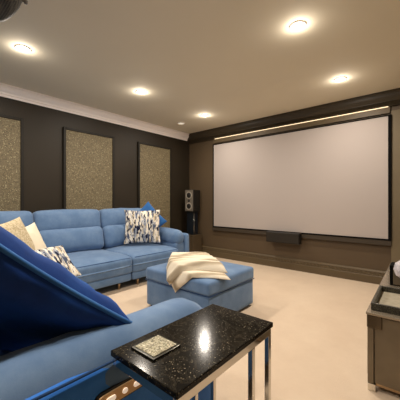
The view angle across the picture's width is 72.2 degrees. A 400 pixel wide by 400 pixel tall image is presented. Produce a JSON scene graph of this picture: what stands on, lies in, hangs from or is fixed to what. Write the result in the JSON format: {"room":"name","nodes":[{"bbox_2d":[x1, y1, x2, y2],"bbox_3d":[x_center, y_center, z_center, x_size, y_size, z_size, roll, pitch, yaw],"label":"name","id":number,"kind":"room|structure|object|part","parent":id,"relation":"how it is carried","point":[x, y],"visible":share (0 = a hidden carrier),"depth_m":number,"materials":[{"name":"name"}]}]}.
{"room":"home theater","nodes":[
{"label":"home theater","id":0,"kind":"room"},
{"bbox_2d":[0,96,188,232],"bbox_3d":[-2.075,-0.154,3.825,0.120,2.508,5.520,0,0,41],"label":"wall","id":1,"kind":"structure","parent":0,"point":[43,126],"depth_m":3.88,"materials":[{"name":"brown paint"}]},
{"bbox_2d":[0,114,23,210],"bbox_3d":[-2.509,-0.133,3.204,0.034,1.835,0.791,0,0,41],"label":"acoustic panel","id":2,"kind":"object","parent":1,"relation":"attached to","point":[11,127],"visible":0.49,"depth_m":3.40,"materials":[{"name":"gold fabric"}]},
{"bbox_2d":[63,127,114,209],"bbox_3d":[-1.666,-0.133,4.181,0.034,1.835,0.810,0,0,41],"label":"acoustic panel","id":3,"kind":"object","parent":1,"relation":"attached to","point":[88,157],"visible":0.52,"depth_m":4.14,"materials":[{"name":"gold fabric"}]},
{"bbox_2d":[0,82,188,140],"bbox_3d":[-1.986,-1.339,3.772,0.085,0.138,5.315,0,0,41],"label":"trim","id":4,"kind":"structure","parent":1,"relation":"attached to","point":[7,91],"depth_m":4.04,"materials":[{"name":"white paint"}]},
{"bbox_2d":[137,141,171,227],"bbox_3d":[-0.833,-0.133,5.146,0.034,1.835,0.801,0,0,41],"label":"acoustic panel","id":5,"kind":"object","parent":1,"relation":"attached to","point":[154,162],"visible":0.58,"depth_m":5.14,"materials":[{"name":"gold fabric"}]},
{"bbox_2d":[0,0,399,133],"bbox_3d":[-0.336,-1.458,2.404,4.610,0.100,5.640,0,0,41],"label":"ceiling","id":6,"kind":"structure","parent":0,"point":[228,61],"depth_m":2.67,"materials":[{"name":"beige paint"}]},
{"bbox_2d":[0,0,27,21],"bbox_3d":[-1.264,-1.261,1.535,0.459,0.294,0.472,0,0,41],"label":"projector","id":7,"kind":"object","parent":6,"relation":"hanging from","point":[8,8],"visible":1,"depth_m":1.62,"materials":[{"name":"black plastic"}]},
{"bbox_2d":[15,44,30,52],"bbox_3d":[-1.632,-1.403,2.532,0.130,0.009,0.130,0,0,41],"label":"recessed light","id":8,"kind":"object","parent":6,"relation":"in","point":[22,48],"visible":1,"depth_m":2.52,"materials":[{"name":"white paint"}]},
{"bbox_2d":[136,90,145,93],"bbox_3d":[-0.763,-1.403,3.539,0.130,0.009,0.130,0,0,41],"label":"recessed light","id":9,"kind":"object","parent":6,"relation":"in","point":[137,91],"visible":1,"depth_m":3.53,"materials":[{"name":"white paint"}]},
{"bbox_2d":[289,20,305,30],"bbox_3d":[0.785,-1.403,2.202,0.130,0.009,0.130,0,0,41],"label":"recessed light","id":10,"kind":"object","parent":6,"relation":"in","point":[298,25],"visible":1,"depth_m":2.19,"materials":[{"name":"white paint"}]},
{"bbox_2d":[334,77,346,81],"bbox_3d":[1.621,-1.403,3.171,0.130,0.009,0.130,0,0,41],"label":"recessed light","id":11,"kind":"object","parent":6,"relation":"in","point":[339,79],"visible":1,"depth_m":3.16,"materials":[{"name":"white paint"}]},
{"bbox_2d":[95,257,399,399],"bbox_3d":[-0.336,1.150,2.404,4.610,0.100,5.640,0,0,41],"label":"floor","id":12,"kind":"structure","parent":0,"point":[319,329],"depth_m":2.27,"materials":[{"name":"beige carpet"}]},
{"bbox_2d":[0,208,210,399],"bbox_3d":[-0.838,0.603,2.658,3.188,0.993,3.348,0,0,41],"label":"sectional sofa","id":13,"kind":"object","parent":12,"relation":"on","point":[74,365],"visible":0.51,"depth_m":1.08,"materials":[{"name":"blue fabric"}]},
{"bbox_2d":[0,350,9,355],"bbox_3d":[-0.763,0.808,1.411,0.958,0.292,0.944,0,0,41],"label":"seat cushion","id":14,"kind":"object","parent":13,"relation":"on","point":[1,352],"depth_m":1.21,"materials":[{"name":"blue fabric"}]},
{"bbox_2d":[0,217,34,249],"bbox_3d":[-1.481,0.395,2.203,0.210,0.516,0.548,0,0,-4],"label":"pillow","id":15,"kind":"object","parent":13,"relation":"on","point":[16,226],"visible":0.3,"depth_m":2.28,"materials":[{"name":"beige fabric"}]},
{"bbox_2d":[26,222,46,249],"bbox_3d":[-1.603,0.455,2.626,0.187,0.474,0.500,0,0,-6],"label":"pillow","id":16,"kind":"object","parent":13,"relation":"on","point":[32,229],"visible":0.24,"depth_m":2.67,"materials":[{"name":"beige fabric"}]},
{"bbox_2d":[34,245,80,275],"bbox_3d":[-1.203,0.494,2.095,0.256,0.230,0.500,0,0,29],"label":"pillow","id":17,"kind":"object","parent":13,"relation":"on","point":[57,254],"visible":0.31,"depth_m":2.20,"materials":[{"name":"multicoloured fabric"}]},
{"bbox_2d":[0,226,131,351],"bbox_3d":[-0.763,0.335,0.980,0.879,0.748,0.557,0,0,27],"label":"cushion","id":18,"kind":"object","parent":13,"relation":"on","point":[41,300],"visible":0.84,"depth_m":0.86,"materials":[{"name":"blue fabric"}]},
{"bbox_2d":[39,226,103,252],"bbox_3d":[-1.699,0.526,3.628,0.294,0.343,0.864,-18,-12,39],"label":"lumbar cushion","id":19,"kind":"object","parent":13,"relation":"on","point":[74,239],"depth_m":3.54,"materials":[{"name":"blue fabric"}]},
{"bbox_2d":[66,249,131,282],"bbox_3d":[-1.476,0.797,3.434,0.944,0.290,0.867,0,0,41],"label":"seat cushion","id":20,"kind":"object","parent":13,"relation":"on","point":[94,265],"depth_m":3.25,"materials":[{"name":"blue fabric"}]},
{"bbox_3d":[-0.373,0.570,0.955,0.250,0.259,1.164,0,0,41],"label":"armrest","id":21,"kind":"part","parent":13,"relation":"part of","materials":[{"name":"blue fabric"}]},
{"bbox_3d":[-1.161,0.955,3.162,0.062,0.100,0.853,0,0,41],"label":"footrest panel","id":22,"kind":"part","parent":13,"relation":"part of","materials":[{"name":"blue fabric"}]},
{"bbox_3d":[-0.324,0.765,0.907,0.097,0.502,1.133,0,0,41],"label":"arm panel","id":23,"kind":"part","parent":13,"relation":"part of","materials":[{"name":"blue fabric"}]},
{"bbox_2d":[95,377,141,399],"bbox_3d":[-0.254,0.626,0.913,0.006,0.060,0.215,0,0,41],"label":"switch","id":24,"kind":"object","parent":13,"relation":"attached to","point":[123,388],"depth_m":0.90,"materials":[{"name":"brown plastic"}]},
{"bbox_2d":[102,224,146,247],"bbox_3d":[-1.148,0.525,4.266,0.292,0.344,0.814,-18,-12,39],"label":"lumbar cushion","id":25,"kind":"object","parent":13,"relation":"on","point":[113,234],"depth_m":3.98,"materials":[{"name":"blue fabric"}]},
{"bbox_3d":[-0.609,0.955,3.802,0.062,0.102,0.804,0,0,41],"label":"footrest panel","id":26,"kind":"part","parent":13,"relation":"part of","materials":[{"name":"blue fabric"}]},
{"bbox_2d":[101,243,177,271],"bbox_3d":[-0.923,0.799,4.073,0.944,0.292,0.820,0,0,41],"label":"seat cushion","id":27,"kind":"object","parent":13,"relation":"on","point":[142,255],"depth_m":3.80,"materials":[{"name":"blue fabric"}]},
{"bbox_2d":[124,210,160,243],"bbox_3d":[-0.857,0.380,4.088,0.534,0.495,0.184,0,0,-9],"label":"pillow","id":28,"kind":"object","parent":13,"relation":"on","point":[140,226],"visible":1,"depth_m":4.03,"materials":[{"name":"multicoloured fabric"}]},
{"bbox_2d":[140,202,166,227],"bbox_3d":[-0.829,0.315,4.337,0.622,0.620,0.117,0,0,-7],"label":"pillow","id":29,"kind":"object","parent":13,"relation":"on","point":[147,207],"visible":0.25,"depth_m":4.33,"materials":[{"name":"blue fabric"}]},
{"bbox_3d":[-0.601,0.830,4.462,0.800,0.400,0.200,0,0,41],"label":"arm","id":30,"kind":"part","parent":13,"relation":"part of","materials":[{"name":"blue fabric"}]},
{"bbox_3d":[-0.605,0.555,4.449,0.858,0.267,0.214,2,1,41],"label":"armrest","id":31,"kind":"part","parent":13,"relation":"part of","materials":[{"name":"blue fabric"}]},
{"bbox_3d":[-0.509,0.775,4.528,0.883,0.551,0.086,0,0,41],"label":"arm panel","id":32,"kind":"part","parent":13,"relation":"part of","materials":[{"name":"blue fabric"}]},
{"bbox_2d":[111,304,272,399],"bbox_3d":[0.001,0.777,0.934,0.289,0.645,0.505,0,0,41],"label":"side table","id":33,"kind":"object","parent":12,"relation":"on","point":[212,338],"visible":1,"depth_m":0.86,"materials":[{"name":"black stone"}]},
{"bbox_2d":[131,334,180,361],"bbox_3d":[-0.136,0.451,0.852,0.106,0.008,0.110,0,0,41],"label":"coaster","id":34,"kind":"object","parent":33,"relation":"on","point":[157,346],"visible":1,"depth_m":0.84,"materials":[{"name":"grey stone"}]},
{"bbox_3d":[0.058,0.791,1.198,0.018,0.581,0.018,0,0,41],"label":"leg","id":35,"kind":"part","parent":33,"relation":"part of","materials":[{"name":"silver metal"}]},
{"bbox_3d":[0.176,0.791,0.939,0.018,0.581,0.018,0,0,41],"label":"leg","id":36,"kind":"part","parent":33,"relation":"part of","materials":[{"name":"silver metal"}]},
{"bbox_3d":[0.254,0.791,1.029,0.018,0.581,0.018,0,0,41],"label":"leg","id":37,"kind":"part","parent":33,"relation":"part of","materials":[{"name":"silver metal"}]},
{"bbox_2d":[189,234,201,251],"bbox_3d":[-0.152,0.885,5.517,0.260,0.430,0.266,0,0,41],"label":"box","id":38,"kind":"object","parent":12,"relation":"on","point":[195,241],"visible":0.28,"depth_m":5.39,"materials":[{"name":"brown wood"}]},
{"bbox_3d":[-0.237,0.885,5.419,0.240,0.406,0.007,0,0,41],"label":"panel","id":39,"kind":"part","parent":38,"relation":"part of","materials":[{"name":"brown wood"}]},
{"bbox_2d":[185,211,199,234],"bbox_3d":[-0.154,0.436,5.522,0.210,0.467,0.220,0,0,35],"label":"speaker stand","id":40,"kind":"object","parent":38,"relation":"on","point":[192,216],"visible":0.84,"depth_m":5.47,"materials":[{"name":"black plastic"}]},
{"bbox_2d":[185,190,199,210],"bbox_3d":[-0.152,-0.009,5.507,0.200,0.425,0.263,0,0,35],"label":"speaker","id":41,"kind":"object","parent":40,"relation":"on","point":[192,197],"visible":1,"depth_m":5.42},
{"bbox_2d":[146,261,254,310],"bbox_3d":[0.001,0.872,2.879,0.867,0.456,0.773,0,0,41],"label":"ottoman","id":42,"kind":"object","parent":12,"relation":"on","point":[236,293],"visible":0.6,"depth_m":2.64,"materials":[{"name":"blue fabric"}]},
{"bbox_2d":[166,252,230,292],"bbox_3d":[-0.030,0.699,2.728,0.601,0.304,0.636,0,0,0],"label":"throw blanket","id":43,"kind":"object","parent":42,"relation":"on","point":[181,267],"visible":1,"depth_m":2.52,"materials":[{"name":"beige fabric"}]},
{"bbox_2d":[366,263,399,393],"bbox_3d":[1.721,0.873,2.048,0.616,0.455,1.649,0,0,39],"label":"sideboard","id":44,"kind":"object","parent":12,"relation":"on","point":[383,329],"visible":0.76,"depth_m":1.56,"materials":[{"name":"brown wood"}]},
{"bbox_3d":[1.174,0.858,1.852,0.010,0.365,0.509,0,0,39],"label":"door","id":45,"kind":"part","parent":44,"relation":"part of","materials":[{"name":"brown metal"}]},
{"bbox_3d":[1.722,0.652,2.047,0.614,0.014,1.649,0,0,39],"label":"panel","id":46,"kind":"part","parent":44,"relation":"part of","materials":[{"name":"brown wood"}]},
{"bbox_2d":[371,285,399,315],"bbox_3d":[1.319,0.624,1.665,0.430,0.042,0.440,0,0,39],"label":"tray","id":47,"kind":"object","parent":44,"relation":"on","point":[386,299],"visible":1,"depth_m":1.75,"materials":[{"name":"grey wood"}]},
{"bbox_3d":[1.231,0.858,1.415,0.560,0.385,0.020,0,0,39],"label":"panel","id":48,"kind":"part","parent":44,"relation":"part of","materials":[{"name":"brown wood"}]},
{"bbox_3d":[1.233,1.065,1.439,0.570,0.020,0.020,0,0,39],"label":"plinth rail","id":49,"kind":"part","parent":44,"relation":"part of","materials":[{"name":"brown wood"}]},
{"bbox_2d":[390,262,399,285],"bbox_3d":[1.647,0.570,2.057,0.360,0.150,0.166,0,0,39],"label":"decorative box","id":50,"kind":"object","parent":44,"relation":"on","point":[394,280],"visible":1,"depth_m":2.09,"materials":[{"name":"black fabric"}]},
{"bbox_2d":[393,267,399,284],"bbox_3d":[1.597,0.569,1.994,0.318,0.133,0.007,0,0,39],"label":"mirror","id":51,"kind":"object","parent":50,"relation":"attached to","point":[396,280],"depth_m":2.08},
{"bbox_2d":[393,260,399,277],"bbox_3d":[1.453,0.528,1.937,0.144,0.235,0.151,0,0,41],"label":"ornament","id":52,"kind":"object","parent":50,"relation":"on","point":[396,268],"visible":0.86,"depth_m":1.94,"materials":[{"name":"white"}]},
{"bbox_2d":[189,105,399,270],"bbox_3d":[1.467,-0.154,4.493,4.610,2.508,0.120,0,0,41],"label":"wall","id":53,"kind":"structure","parent":0,"point":[368,256],"depth_m":4.74,"materials":[{"name":"brown paint"}]},
{"bbox_2d":[266,231,301,244],"bbox_3d":[1.347,0.583,4.407,0.550,0.165,0.168,0,0,41],"label":"speaker","id":54,"kind":"object","parent":53,"relation":"attached to","point":[271,236],"visible":1,"depth_m":4.32},
{"bbox_2d":[188,88,399,143],"bbox_3d":[1.395,-1.314,4.410,4.370,0.188,0.100,0,0,41],"label":"trim","id":55,"kind":"structure","parent":53,"relation":"attached to","point":[391,97],"depth_m":4.18,"materials":[{"name":"paint"}]},
{"bbox_2d":[202,246,385,284],"bbox_3d":[1.114,1.009,4.699,3.566,0.182,0.030,0,0,41],"label":"baseboard","id":56,"kind":"structure","parent":53,"relation":"attached to","point":[372,276],"depth_m":4.26,"materials":[{"name":"paint"}]},
{"bbox_2d":[212,114,391,245],"bbox_3d":[1.357,-0.267,4.473,2.910,1.683,0.055,0,0,41],"label":"projection screen","id":57,"kind":"object","parent":53,"relation":"attached to","point":[333,182],"visible":0.97,"depth_m":4.16,"materials":[{"name":"beige fabric"}]},
{"bbox_3d":[1.359,0.542,4.474,2.910,0.065,0.050,0,0,41],"label":"rail","id":58,"kind":"part","parent":57,"relation":"part of","materials":[{"name":"brown"}]},
{"bbox_2d":[214,106,389,143],"bbox_3d":[1.365,-1.177,4.482,2.880,0.085,0.030,0,0,41],"label":"trim","id":59,"kind":"structure","parent":53,"relation":"attached to","point":[381,111],"depth_m":4.18,"materials":[{"name":"paint"}]},
{"bbox_2d":[216,106,387,138],"bbox_3d":[1.358,-1.216,4.458,2.820,0.006,0.016,0,0,41],"label":"light strip","id":60,"kind":"object","parent":53,"relation":"attached to","point":[387,106],"visible":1,"depth_m":4.19,"materials":[{"name":"beige"}]},
{"bbox_2d":[391,109,399,261],"bbox_3d":[2.768,-0.029,3.271,0.804,2.258,0.030,0,0,41],"label":"trim","id":61,"kind":"structure","parent":53,"relation":"attached to","point":[395,248],"depth_m":3.49,"materials":[{"name":"brown paint"}]}
]}

